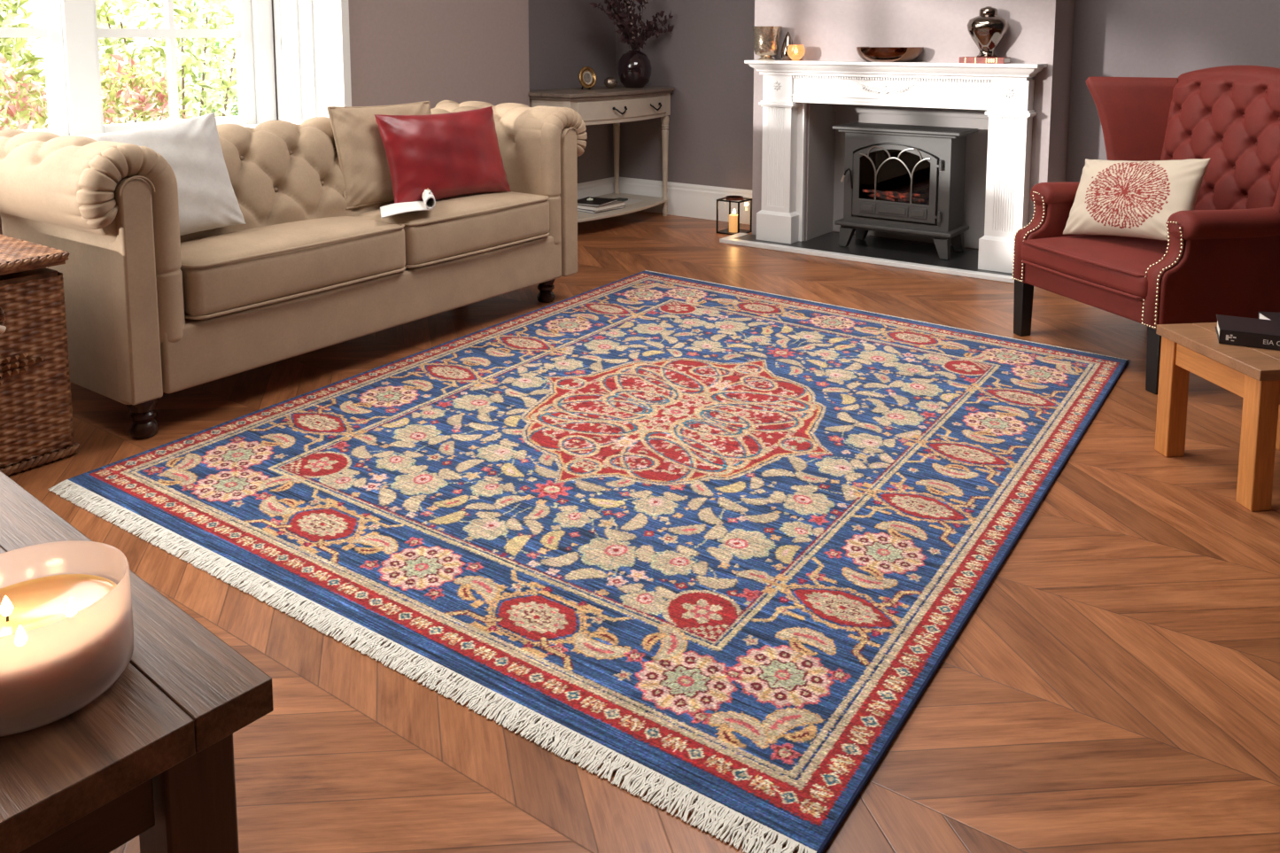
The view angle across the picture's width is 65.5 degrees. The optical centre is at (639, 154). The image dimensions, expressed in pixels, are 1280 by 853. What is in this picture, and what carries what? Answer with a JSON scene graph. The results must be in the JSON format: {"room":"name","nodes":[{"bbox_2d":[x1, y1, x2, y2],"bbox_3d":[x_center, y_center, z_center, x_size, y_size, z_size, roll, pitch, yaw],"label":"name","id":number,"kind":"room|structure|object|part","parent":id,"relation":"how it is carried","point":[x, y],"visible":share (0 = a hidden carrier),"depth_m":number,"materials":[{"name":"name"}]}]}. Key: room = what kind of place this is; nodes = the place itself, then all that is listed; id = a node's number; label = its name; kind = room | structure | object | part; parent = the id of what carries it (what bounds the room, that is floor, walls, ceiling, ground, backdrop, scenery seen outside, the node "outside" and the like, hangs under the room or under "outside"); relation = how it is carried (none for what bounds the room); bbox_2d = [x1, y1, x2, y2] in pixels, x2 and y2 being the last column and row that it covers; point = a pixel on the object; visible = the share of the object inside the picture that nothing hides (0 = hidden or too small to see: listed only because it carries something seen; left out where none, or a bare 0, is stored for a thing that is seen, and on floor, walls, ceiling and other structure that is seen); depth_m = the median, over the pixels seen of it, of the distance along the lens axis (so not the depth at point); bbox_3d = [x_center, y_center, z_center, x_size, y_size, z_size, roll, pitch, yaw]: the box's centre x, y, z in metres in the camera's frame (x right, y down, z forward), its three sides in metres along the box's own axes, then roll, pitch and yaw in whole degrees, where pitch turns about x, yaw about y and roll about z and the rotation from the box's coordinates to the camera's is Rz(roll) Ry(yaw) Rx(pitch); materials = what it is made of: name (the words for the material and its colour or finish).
{"room":"living room","nodes":[
{"label":"living room","id":0,"kind":"room"},
{"bbox_2d":[0,215,2,234],"bbox_3d":[-4.144,0.561,1.765,0.200,0.680,7.900,5,8,35],"label":"wall","id":1,"kind":"structure","parent":0,"point":[1,230],"depth_m":3.88,"materials":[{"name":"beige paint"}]},
{"bbox_2d":[0,0,69,136],"bbox_3d":[-2.605,-0.778,3.720,0.070,1.510,0.780,5,8,35],"label":"window","id":2,"kind":"structure","parent":1,"relation":"in","point":[51,31],"depth_m":4.04,"materials":[{"name":"white paint"}]},
{"bbox_2d":[60,0,276,135],"bbox_3d":[-3.730,-0.592,2.159,0.160,1.520,6.535,5,8,35],"label":"trim","id":3,"kind":"structure","parent":1,"relation":"attached to","point":[78,20],"depth_m":4.10,"materials":[{"name":"white paint"}]},
{"bbox_2d":[93,0,255,133],"bbox_3d":[-2.100,-0.859,4.417,0.070,1.510,0.770,5,8,35],"label":"window","id":4,"kind":"structure","parent":1,"relation":"in","point":[243,31],"depth_m":4.50,"materials":[{"name":"white paint"}]},
{"bbox_2d":[240,123,258,128],"bbox_3d":[-3.889,0.248,1.534,0.620,0.035,7.885,5,8,35],"label":"trim","id":5,"kind":"structure","parent":1,"relation":"attached to","point":[252,126],"depth_m":4.70,"materials":[{"name":"white paint"}]},
{"bbox_2d":[232,0,529,120],"bbox_3d":[-1.326,-0.781,5.224,0.880,2.550,1.220,5,8,35],"label":"wall","id":6,"kind":"structure","parent":0,"point":[402,51],"depth_m":4.95,"materials":[{"name":"beige paint"}]},
{"bbox_2d":[273,0,351,124],"bbox_3d":[-1.540,-0.893,4.584,0.540,1.560,0.040,5,8,35],"label":"curtain","id":7,"kind":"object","parent":6,"relation":"attached to","point":[312,37],"depth_m":4.63,"materials":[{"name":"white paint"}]},
{"bbox_2d":[527,0,615,183],"bbox_3d":[-0.505,-0.871,6.001,0.100,2.550,1.050,5,8,35],"label":"wall","id":8,"kind":"structure","parent":0,"point":[566,36],"depth_m":6.11,"materials":[{"name":"paint"}]},
{"bbox_2d":[577,177,614,199],"bbox_3d":[-0.456,0.298,6.099,0.022,0.205,1.008,5,8,35],"label":"baseboard","id":9,"kind":"structure","parent":8,"relation":"attached to","point":[605,186],"depth_m":6.33,"materials":[{"name":"white paint"}]},
{"bbox_2d":[6,210,1279,852],"bbox_3d":[-1.174,1.015,1.061,6.200,0.060,10.350,5,8,35],"label":"floor","id":10,"kind":"structure","parent":0,"point":[1113,686],"depth_m":1.74,"materials":[{"name":"brown wood"}]},
{"bbox_2d":[0,234,80,475],"bbox_3d":[-1.846,0.537,2.513,0.495,0.547,0.608,5,8,35],"label":"wicker hamper","id":11,"kind":"object","parent":10,"relation":"on","point":[36,425],"visible":1,"depth_m":2.55,"materials":[{"name":"brown wicker"}]},
{"bbox_3d":[-1.604,0.408,2.431,0.014,0.096,0.096,5,8,35],"label":"rope handle","id":12,"kind":"part","parent":11,"relation":"part of","materials":[{"name":"fabric"}]},
{"bbox_3d":[-1.857,0.281,2.486,0.473,0.033,0.597,5,8,35],"label":"lid","id":13,"kind":"part","parent":11,"relation":"part of","materials":[{"name":"wicker"}]},
{"bbox_2d":[0,470,273,852],"bbox_3d":[-0.992,0.754,1.229,1.100,0.420,0.550,5,9,39],"label":"coffee table","id":14,"kind":"object","parent":10,"relation":"on","point":[151,758],"visible":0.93,"depth_m":1.02,"materials":[{"name":"brown wood"}]},
{"bbox_2d":[0,540,133,736],"bbox_3d":[-0.645,0.508,1.052,0.194,0.108,0.194,5,8,35],"label":"candle","id":15,"kind":"object","parent":14,"relation":"on","point":[66,623],"visible":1,"depth_m":1.03,"materials":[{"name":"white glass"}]},
{"bbox_3d":[-0.488,0.790,1.083,0.075,0.381,0.075,5,9,39],"label":"leg","id":16,"kind":"part","parent":14,"relation":"part of","materials":[{"name":"brown wood"}]},
{"bbox_2d":[0,100,587,439],"bbox_3d":[-1.105,0.272,3.623,0.761,0.826,2.070,5,8,35],"label":"sofa","id":17,"kind":"object","parent":10,"relation":"on","point":[152,310],"visible":0.73,"depth_m":3.06,"materials":[{"name":"beige fabric"}]},
{"bbox_3d":[-1.654,0.300,2.905,0.708,0.716,0.266,5,8,35],"label":"arm","id":18,"kind":"part","parent":17,"relation":"part of","materials":[{"name":"beige fabric"}]},
{"bbox_3d":[-1.374,0.367,2.706,0.078,0.618,0.086,5,8,35],"label":"panel","id":19,"kind":"part","parent":17,"relation":"part of","materials":[{"name":"beige fabric"}]},
{"bbox_3d":[-1.385,0.727,2.774,0.088,0.118,0.088,5,8,35],"label":"leg","id":20,"kind":"part","parent":17,"relation":"part of","materials":[{"name":"brown wood"}]},
{"bbox_2d":[77,112,246,235],"bbox_3d":[-1.455,0.086,3.017,0.154,0.399,0.477,6,9,43],"label":"cushion","id":21,"kind":"object","parent":17,"relation":"on","point":[207,199],"visible":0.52,"depth_m":3.06,"materials":[{"name":"white fabric"}]},
{"bbox_2d":[179,216,405,316],"bbox_3d":[-1.165,0.346,3.212,0.366,0.214,0.783,5,8,35],"label":"seat cushion","id":22,"kind":"object","parent":17,"relation":"on","point":[266,266],"depth_m":3.09,"materials":[{"name":"beige fabric"}]},
{"bbox_3d":[-1.170,0.208,3.662,0.331,0.682,1.660,5,8,35],"label":"backrest","id":23,"kind":"part","parent":17,"relation":"part of","materials":[{"name":"beige fabric"}]},
{"bbox_2d":[326,100,431,209],"bbox_3d":[-0.943,-0.005,3.740,0.140,0.367,0.449,6,9,41],"label":"cushion","id":24,"kind":"object","parent":17,"relation":"on","point":[361,155],"visible":0.62,"depth_m":3.62,"materials":[{"name":"beige fabric"}]},
{"bbox_2d":[380,188,435,217],"bbox_3d":[-0.825,0.167,3.534,0.184,0.052,0.372,5,8,35],"label":"magazine","id":25,"kind":"object","parent":17,"relation":"on","point":[429,203],"visible":0.99,"depth_m":3.52,"materials":[{"name":"white paper"}]},
{"bbox_2d":[374,106,510,202],"bbox_3d":[-0.746,0.004,3.833,0.180,0.344,0.582,6,9,41],"label":"cushion","id":26,"kind":"object","parent":17,"relation":"on","point":[452,154],"visible":0.96,"depth_m":3.75,"materials":[{"name":"red fabric"}]},
{"bbox_2d":[358,191,549,264],"bbox_3d":[-0.715,0.274,3.834,0.366,0.214,0.744,5,8,35],"label":"seat cushion","id":27,"kind":"object","parent":17,"relation":"on","point":[478,228],"depth_m":3.70,"materials":[{"name":"beige fabric"}]},
{"bbox_3d":[-0.600,0.132,4.359,0.708,0.716,0.266,5,8,35],"label":"arm","id":28,"kind":"part","parent":17,"relation":"part of","materials":[{"name":"beige fabric"}]},
{"bbox_3d":[-0.397,0.562,4.197,0.088,0.118,0.088,5,8,35],"label":"leg","id":29,"kind":"part","parent":17,"relation":"part of","materials":[{"name":"brown wood"}]},
{"bbox_3d":[-0.317,0.198,4.166,0.078,0.618,0.086,5,8,35],"label":"panel","id":30,"kind":"part","parent":17,"relation":"part of","materials":[{"name":"beige fabric"}]},
{"bbox_2d":[47,270,1130,852],"bbox_3d":[0.126,0.752,3.019,2.168,0.012,2.800,5,8,35],"label":"oriental rug","id":31,"kind":"object","parent":10,"relation":"on","point":[721,542],"visible":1,"depth_m":2.29,"materials":[{"name":"fabric"}]},
{"bbox_2d":[527,85,674,222],"bbox_3d":[-0.236,0.020,5.897,0.527,0.805,1.010,5,8,35],"label":"console table","id":32,"kind":"object","parent":10,"relation":"on","point":[598,104],"visible":0.66,"depth_m":5.72,"materials":[{"name":"beige paint"}]},
{"bbox_2d":[578,66,596,89],"bbox_3d":[-0.313,-0.442,5.831,0.082,0.145,0.102,5,8,35],"label":"photo frame","id":33,"kind":"object","parent":32,"relation":"on","point":[586,75],"visible":0.98,"depth_m":5.82,"materials":[{"name":"gold metal"}]},
{"bbox_2d":[583,72,590,82],"bbox_3d":[-0.308,-0.448,5.829,0.044,0.059,0.017,-3,7,-26],"label":"picture","id":34,"kind":"object","parent":33,"relation":"on","point":[586,75],"depth_m":5.83},
{"bbox_2d":[577,205,624,213],"bbox_3d":[-0.256,0.313,5.840,0.210,0.014,0.260,6,9,41],"label":"book","id":35,"kind":"object","parent":32,"relation":"on","point":[618,207],"visible":0.32,"depth_m":5.74,"materials":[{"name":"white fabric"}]},
{"bbox_2d":[577,201,625,210],"bbox_3d":[-0.248,0.295,5.832,0.210,0.022,0.260,5,8,37],"label":"book","id":36,"kind":"object","parent":35,"relation":"on","point":[616,204],"visible":0.43,"depth_m":5.74,"materials":[{"name":"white paper"}]},
{"bbox_2d":[577,196,618,206],"bbox_3d":[-0.271,0.278,5.840,0.200,0.010,0.230,3,7,26],"label":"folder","id":37,"kind":"object","parent":36,"relation":"on","point":[597,201],"visible":0.8,"depth_m":5.81,"materials":[{"name":"black"}]},
{"bbox_2d":[604,77,617,88],"bbox_3d":[-0.176,-0.430,5.978,0.083,0.070,0.081,5,8,35],"label":"ball","id":38,"kind":"object","parent":32,"relation":"on","point":[610,82],"visible":1,"depth_m":5.95,"materials":[{"name":"silver metal"}]},
{"bbox_3d":[-0.151,0.047,6.413,0.052,0.632,0.052,5,8,35],"label":"leg","id":39,"kind":"part","parent":32,"relation":"part of","materials":[{"name":"beige paint"}]},
{"bbox_3d":[-0.108,-0.246,5.619,0.034,0.048,0.122,5,8,35],"label":"handle","id":40,"kind":"part","parent":32,"relation":"part of","materials":[{"name":"black metal"}]},
{"bbox_3d":[-0.068,-0.266,5.742,0.069,0.104,0.858,5,8,35],"label":"drawer","id":41,"kind":"part","parent":32,"relation":"part of","materials":[{"name":"beige paint"}]},
{"bbox_2d":[577,193,668,222],"bbox_3d":[-0.245,0.318,5.938,0.485,0.018,0.970,5,8,35],"label":"shelf","id":42,"kind":"object","parent":32,"relation":"attached to","point":[647,201],"depth_m":5.94,"materials":[{"name":"beige paint"}]},
{"bbox_2d":[624,198,642,205],"bbox_3d":[-0.102,0.291,6.061,0.160,0.008,0.200,4,8,32],"label":"magazine","id":43,"kind":"object","parent":32,"relation":"on","point":[629,201],"visible":0.3,"depth_m":6.05,"materials":[{"name":"grey paper"}]},
{"bbox_2d":[616,197,628,201],"bbox_3d":[-0.122,0.278,6.074,0.070,0.013,0.080,5,8,35],"label":"trinket box","id":44,"kind":"object","parent":43,"relation":"on","point":[617,198],"visible":0.64,"depth_m":6.06,"materials":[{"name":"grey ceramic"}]},
{"bbox_2d":[617,50,651,88],"bbox_3d":[-0.033,-0.515,6.029,0.208,0.226,0.208,5,8,35],"label":"round vase","id":45,"kind":"object","parent":32,"relation":"on","point":[634,68],"visible":1,"depth_m":5.95,"materials":[{"name":"black ceramic"}]},
{"bbox_2d":[589,0,674,50],"bbox_3d":[-0.045,-0.877,5.933,0.647,0.688,0.143,-5,8,-39],"label":"dried branches","id":46,"kind":"object","parent":45,"relation":"in","point":[630,35],"visible":0.98,"depth_m":5.96,"materials":[{"name":"grey"}]},
{"bbox_3d":[0.095,-0.281,5.926,0.034,0.048,0.122,5,8,35],"label":"handle","id":47,"kind":"part","parent":32,"relation":"part of","materials":[{"name":"black metal"}]},
{"bbox_3d":[0.156,0.072,6.193,0.052,0.632,0.052,5,8,35],"label":"leg","id":48,"kind":"part","parent":32,"relation":"part of","materials":[{"name":"beige paint"}]},
{"bbox_2d":[715,195,752,234],"bbox_3d":[0.538,0.346,5.678,0.148,0.207,0.148,5,8,35],"label":"lantern","id":49,"kind":"object","parent":10,"relation":"on","point":[734,198],"visible":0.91,"depth_m":5.66,"materials":[{"name":"black metal"}]},
{"bbox_2d":[729,209,737,232],"bbox_3d":[0.538,0.376,5.682,0.060,0.134,0.060,5,8,35],"label":"pillar candle","id":50,"kind":"object","parent":49,"relation":"on","point":[733,218],"visible":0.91,"depth_m":5.66,"materials":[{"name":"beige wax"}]},
{"bbox_2d":[719,232,1014,283],"bbox_3d":[1.259,0.501,5.142,1.655,0.022,0.539,5,8,35],"label":"hearth","id":51,"kind":"object","parent":10,"relation":"on","point":[897,253],"visible":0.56,"depth_m":5.08,"materials":[{"name":"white stone"}]},
{"bbox_2d":[832,122,978,259],"bbox_3d":[1.351,0.175,5.120,0.665,0.630,0.298,5,8,35],"label":"electric stove","id":52,"kind":"object","parent":51,"relation":"on","point":[898,179],"visible":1,"depth_m":5.01,"materials":[{"name":"grey metal"}]},
{"bbox_3d":[1.087,0.432,5.215,0.079,0.098,0.057,5,8,35],"label":"leg","id":53,"kind":"part","parent":52,"relation":"part of","materials":[{"name":"grey metal"}]},
{"bbox_3d":[1.076,0.124,5.147,0.056,0.111,0.025,0,7,1],"label":"handle","id":54,"kind":"part","parent":52,"relation":"part of","materials":[{"name":"black metal"}]},
{"bbox_3d":[1.204,0.413,5.377,0.079,0.098,0.057,5,8,35],"label":"leg","id":55,"kind":"part","parent":52,"relation":"part of","materials":[{"name":"grey metal"}]},
{"bbox_3d":[1.285,0.109,5.029,0.371,0.266,0.003,5,8,35],"label":"glass","id":56,"kind":"part","parent":52,"relation":"part of","materials":[{"name":"black"}]},
{"bbox_3d":[1.283,0.141,5.030,0.439,0.382,0.028,5,8,35],"label":"door","id":57,"kind":"part","parent":52,"relation":"part of","materials":[{"name":"grey metal"}]},
{"bbox_3d":[1.349,0.374,5.140,0.615,0.035,0.285,5,8,35],"label":"plate","id":58,"kind":"part","parent":52,"relation":"part of","materials":[{"name":"grey metal"}]},
{"bbox_3d":[1.352,-0.122,5.087,0.665,0.032,0.295,5,8,35],"label":"plate","id":59,"kind":"part","parent":52,"relation":"part of","materials":[{"name":"grey metal"}]},
{"bbox_3d":[1.496,0.466,4.923,0.079,0.098,0.057,5,8,35],"label":"leg","id":60,"kind":"part","parent":52,"relation":"part of","materials":[{"name":"grey metal"}]},
{"bbox_3d":[1.613,0.447,5.085,0.079,0.098,0.057,5,8,35],"label":"leg","id":61,"kind":"part","parent":52,"relation":"part of","materials":[{"name":"grey metal"}]},
{"bbox_2d":[1011,65,1279,394],"bbox_3d":[1.824,0.200,3.457,0.755,1.008,0.954,-2,7,-17],"label":"armchair","id":62,"kind":"object","parent":10,"relation":"on","point":[1220,256],"visible":0.91,"depth_m":3.39,"materials":[{"name":"fabric"}]},
{"bbox_3d":[1.430,0.573,3.715,0.052,0.207,0.052,-2,7,-17],"label":"leg","id":63,"kind":"part","parent":62,"relation":"part of","materials":[{"name":"black paint"}]},
{"bbox_3d":[1.437,0.303,3.676,0.092,0.331,0.059,-2,7,-17],"label":"nail trim","id":64,"kind":"part","parent":62,"relation":"part of","materials":[{"name":"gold metal"}]},
{"bbox_3d":[1.705,0.300,3.759,0.630,0.330,0.078,-2,7,-17],"label":"arm","id":65,"kind":"part","parent":62,"relation":"part of","materials":[{"name":"fabric"}]},
{"bbox_3d":[1.792,0.450,3.476,0.620,0.093,0.560,-2,7,-17],"label":"seat rail","id":66,"kind":"part","parent":62,"relation":"part of","materials":[{"name":"fabric"}]},
{"bbox_2d":[1021,234,1168,297],"bbox_3d":[1.754,0.375,3.454,0.582,0.132,0.610,-2,7,-17],"label":"seat cushion","id":67,"kind":"object","parent":62,"relation":"on","point":[1097,266],"depth_m":3.37,"materials":[{"name":"fabric"}]},
{"bbox_2d":[1062,158,1210,240],"bbox_3d":[1.704,0.153,3.441,0.182,0.322,0.517,-3,7,-26],"label":"cushion","id":68,"kind":"object","parent":62,"relation":"on","point":[1113,197],"visible":0.88,"depth_m":3.38,"materials":[{"name":"fabric"}]},
{"bbox_3d":[1.619,0.643,3.109,0.052,0.207,0.052,-2,7,-17],"label":"leg","id":69,"kind":"part","parent":62,"relation":"part of","materials":[{"name":"black paint"}]},
{"bbox_3d":[1.622,0.372,3.086,0.092,0.331,0.059,-2,7,-17],"label":"nail trim","id":70,"kind":"part","parent":62,"relation":"part of","materials":[{"name":"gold metal"}]},
{"bbox_3d":[1.889,0.368,3.169,0.630,0.330,0.078,-2,7,-17],"label":"arm","id":71,"kind":"part","parent":62,"relation":"part of","materials":[{"name":"fabric"}]},
{"bbox_3d":[2.084,0.081,3.525,0.209,0.788,0.544,-2,7,-17],"label":"backrest","id":72,"kind":"part","parent":62,"relation":"part of","materials":[{"name":"fabric"}]},
{"bbox_2d":[1154,322,1279,511],"bbox_3d":[1.597,0.643,2.510,0.399,0.345,0.374,-1,7,-7],"label":"side table","id":73,"kind":"object","parent":10,"relation":"on","point":[1252,374],"visible":0.83,"depth_m":2.41,"materials":[{"name":"brown wood"}]},
{"bbox_3d":[1.415,0.641,2.641,0.052,0.318,0.052,-1,7,-7],"label":"leg","id":74,"kind":"part","parent":73,"relation":"part of","materials":[{"name":"brown wood"}]},
{"bbox_2d":[1215,314,1279,350],"bbox_3d":[1.588,0.453,2.493,0.245,0.036,0.156,3,7,27],"label":"book","id":75,"kind":"object","parent":73,"relation":"on","point":[1235,330],"visible":1,"depth_m":2.47,"materials":[{"name":"black paper"}]},
{"bbox_2d":[1257,310,1279,320],"bbox_3d":[1.706,0.442,2.602,0.130,0.032,0.090,1,7,11],"label":"book","id":76,"kind":"object","parent":75,"relation":"on","point":[1265,315],"visible":0.5,"depth_m":2.62,"materials":[{"name":"black paper"}]},
{"bbox_3d":[1.454,0.676,2.340,0.052,0.318,0.052,-1,7,-7],"label":"leg","id":77,"kind":"part","parent":73,"relation":"part of","materials":[{"name":"brown wood"}]},
{"bbox_3d":[1.740,0.637,2.683,0.052,0.318,0.052,-1,7,-7],"label":"leg","id":78,"kind":"part","parent":73,"relation":"part of","materials":[{"name":"brown wood"}]},
{"bbox_2d":[752,0,1074,240],"bbox_3d":[1.357,-0.766,5.093,1.550,2.550,0.360,5,8,35],"label":"wall","id":79,"kind":"structure","parent":0,"point":[1039,31],"depth_m":4.83,"materials":[{"name":"paint"}]},
{"bbox_2d":[744,60,1047,273],"bbox_3d":[1.207,0.025,4.965,1.490,0.968,0.168,5,8,35],"label":"fireplace surround","id":80,"kind":"object","parent":79,"relation":"attached to","point":[1005,91],"visible":1,"depth_m":4.83,"materials":[{"name":"white stone"}]},
{"bbox_2d":[752,26,782,60],"bbox_3d":[0.671,-0.587,5.274,0.158,0.178,0.158,5,8,35],"label":"hurricane vase","id":81,"kind":"object","parent":80,"relation":"on","point":[766,39],"visible":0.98,"depth_m":5.22,"materials":[{"name":"silver glass"}]},
{"bbox_3d":[0.754,-0.059,5.326,0.169,0.733,0.100,5,8,35],"label":"leg","id":82,"kind":"part","parent":80,"relation":"part of","materials":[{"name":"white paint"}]},
{"bbox_2d":[780,31,793,60],"bbox_3d":[0.778,-0.569,5.237,0.076,0.150,0.076,5,8,35],"label":"ornament","id":83,"kind":"object","parent":80,"relation":"on","point":[787,41],"visible":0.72,"depth_m":5.21,"materials":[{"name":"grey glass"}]},
{"bbox_2d":[786,45,805,61],"bbox_3d":[0.808,-0.526,5.158,0.092,0.082,0.092,5,8,35],"label":"tealight holder","id":84,"kind":"object","parent":80,"relation":"on","point":[795,52],"visible":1,"depth_m":5.12,"materials":[{"name":"orange glass"}]},
{"bbox_2d":[855,46,923,62],"bbox_3d":[1.222,-0.490,4.893,0.327,0.073,0.324,5,8,35],"label":"decorative bowl","id":85,"kind":"object","parent":80,"relation":"on","point":[870,54],"visible":0.98,"depth_m":4.78,"materials":[{"name":"brown metal"}]},
{"bbox_3d":[1.211,-0.371,4.902,1.008,0.011,0.012,5,8,35],"label":"dentil moulding","id":86,"kind":"part","parent":80,"relation":"part of","materials":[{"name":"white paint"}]},
{"bbox_2d":[744,60,1047,80],"bbox_3d":[1.207,-0.418,4.914,1.490,0.076,0.168,5,8,35],"label":"mantel shelf","id":87,"kind":"object","parent":80,"relation":"attached to","point":[804,70],"depth_m":4.84,"materials":[{"name":"white wood"}]},
{"bbox_2d":[958,56,1010,63],"bbox_3d":[1.603,-0.437,4.627,0.205,0.028,0.114,5,8,35],"label":"book","id":88,"kind":"object","parent":80,"relation":"on","point":[962,59],"visible":0.99,"depth_m":4.58,"materials":[{"name":"red paper"}]},
{"bbox_2d":[967,6,1008,57],"bbox_3d":[1.611,-0.567,4.609,0.182,0.233,0.182,5,8,35],"label":"ginger jar","id":89,"kind":"object","parent":88,"relation":"on","point":[988,29],"visible":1,"depth_m":4.56,"materials":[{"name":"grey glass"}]},
{"bbox_3d":[1.611,-0.661,4.598,0.082,0.043,0.082,5,8,35],"label":"lid","id":90,"kind":"part","parent":89,"relation":"part of","materials":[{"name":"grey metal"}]},
{"bbox_3d":[1.721,0.021,4.635,0.168,0.733,0.100,5,8,35],"label":"leg","id":91,"kind":"part","parent":80,"relation":"part of","materials":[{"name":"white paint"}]},
{"bbox_2d":[806,102,988,248],"bbox_3d":[1.382,0.065,5.181,0.960,0.840,0.338,5,8,35],"label":"fireplace recess","id":92,"kind":"structure","parent":79,"relation":"attached to","point":[826,162],"depth_m":5.36,"materials":[{"name":"grey paint"}]},
{"bbox_2d":[615,0,1279,249],"bbox_3d":[2.069,-0.741,4.877,5.600,2.550,0.120,5,8,35],"label":"wall","id":93,"kind":"structure","parent":0,"point":[710,124],"depth_m":5.88,"materials":[{"name":"paint"}]},
{"bbox_2d":[619,177,752,224],"bbox_3d":[0.331,0.290,6.167,1.220,0.205,0.022,5,8,35],"label":"baseboard","id":94,"kind":"structure","parent":93,"relation":"attached to","point":[685,199],"depth_m":6.17,"materials":[{"name":"white paint"}]},
{"label":"outside","id":95,"kind":"structure","parent":0,"visible":0},
{"bbox_3d":[-5.796,0.536,7.982,9.400,0.100,18.000,5,8,35],"label":"ground","id":96,"kind":"structure","parent":95,"visible":0},
{"bbox_2d":[0,0,47,129],"bbox_3d":[-4.489,-0.410,6.107,1.602,2.362,1.582,5,8,35],"label":"shrub","id":97,"kind":"object","parent":96,"relation":"on","point":[19,46],"visible":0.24,"depth_m":6.23,"materials":[{"name":"green plant"}]},
{"bbox_2d":[0,52,48,130],"bbox_3d":[-3.252,0.158,4.970,0.899,1.404,0.858,5,8,35],"label":"bush","id":98,"kind":"object","parent":96,"relation":"on","point":[38,118],"visible":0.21,"depth_m":4.91,"materials":[{"name":"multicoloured plant"}]},
{"bbox_2d":[38,0,238,124],"bbox_3d":[-3.591,-0.621,7.672,1.719,2.381,1.815,2,7,16],"label":"trees","id":99,"kind":"object","parent":96,"relation":"on","point":[198,60],"visible":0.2,"depth_m":7.17,"materials":[{"name":"green plant"}]},
{"bbox_2d":[100,49,190,124],"bbox_3d":[-2.948,0.094,5.805,0.845,1.404,0.719,5,8,35],"label":"flowering shrub","id":100,"kind":"object","parent":96,"relation":"on","point":[148,87],"visible":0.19,"depth_m":5.66,"materials":[{"name":"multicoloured plant"}]},
{"bbox_2d":[159,0,237,119],"bbox_3d":[-3.560,-0.675,9.789,2.328,2.053,2.367,5,8,35],"label":"shrub","id":101,"kind":"object","parent":96,"relation":"on","point":[215,42],"visible":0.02,"depth_m":9.23,"materials":[{"name":"green plant"}]},
{"bbox_2d":[230,98,238,116],"bbox_3d":[-2.276,0.097,6.290,0.820,1.234,0.818,5,8,35],"label":"bush","id":102,"kind":"object","parent":96,"relation":"on","point":[236,109],"visible":0.02,"depth_m":6.12,"materials":[{"name":"green plant"}]}
]}

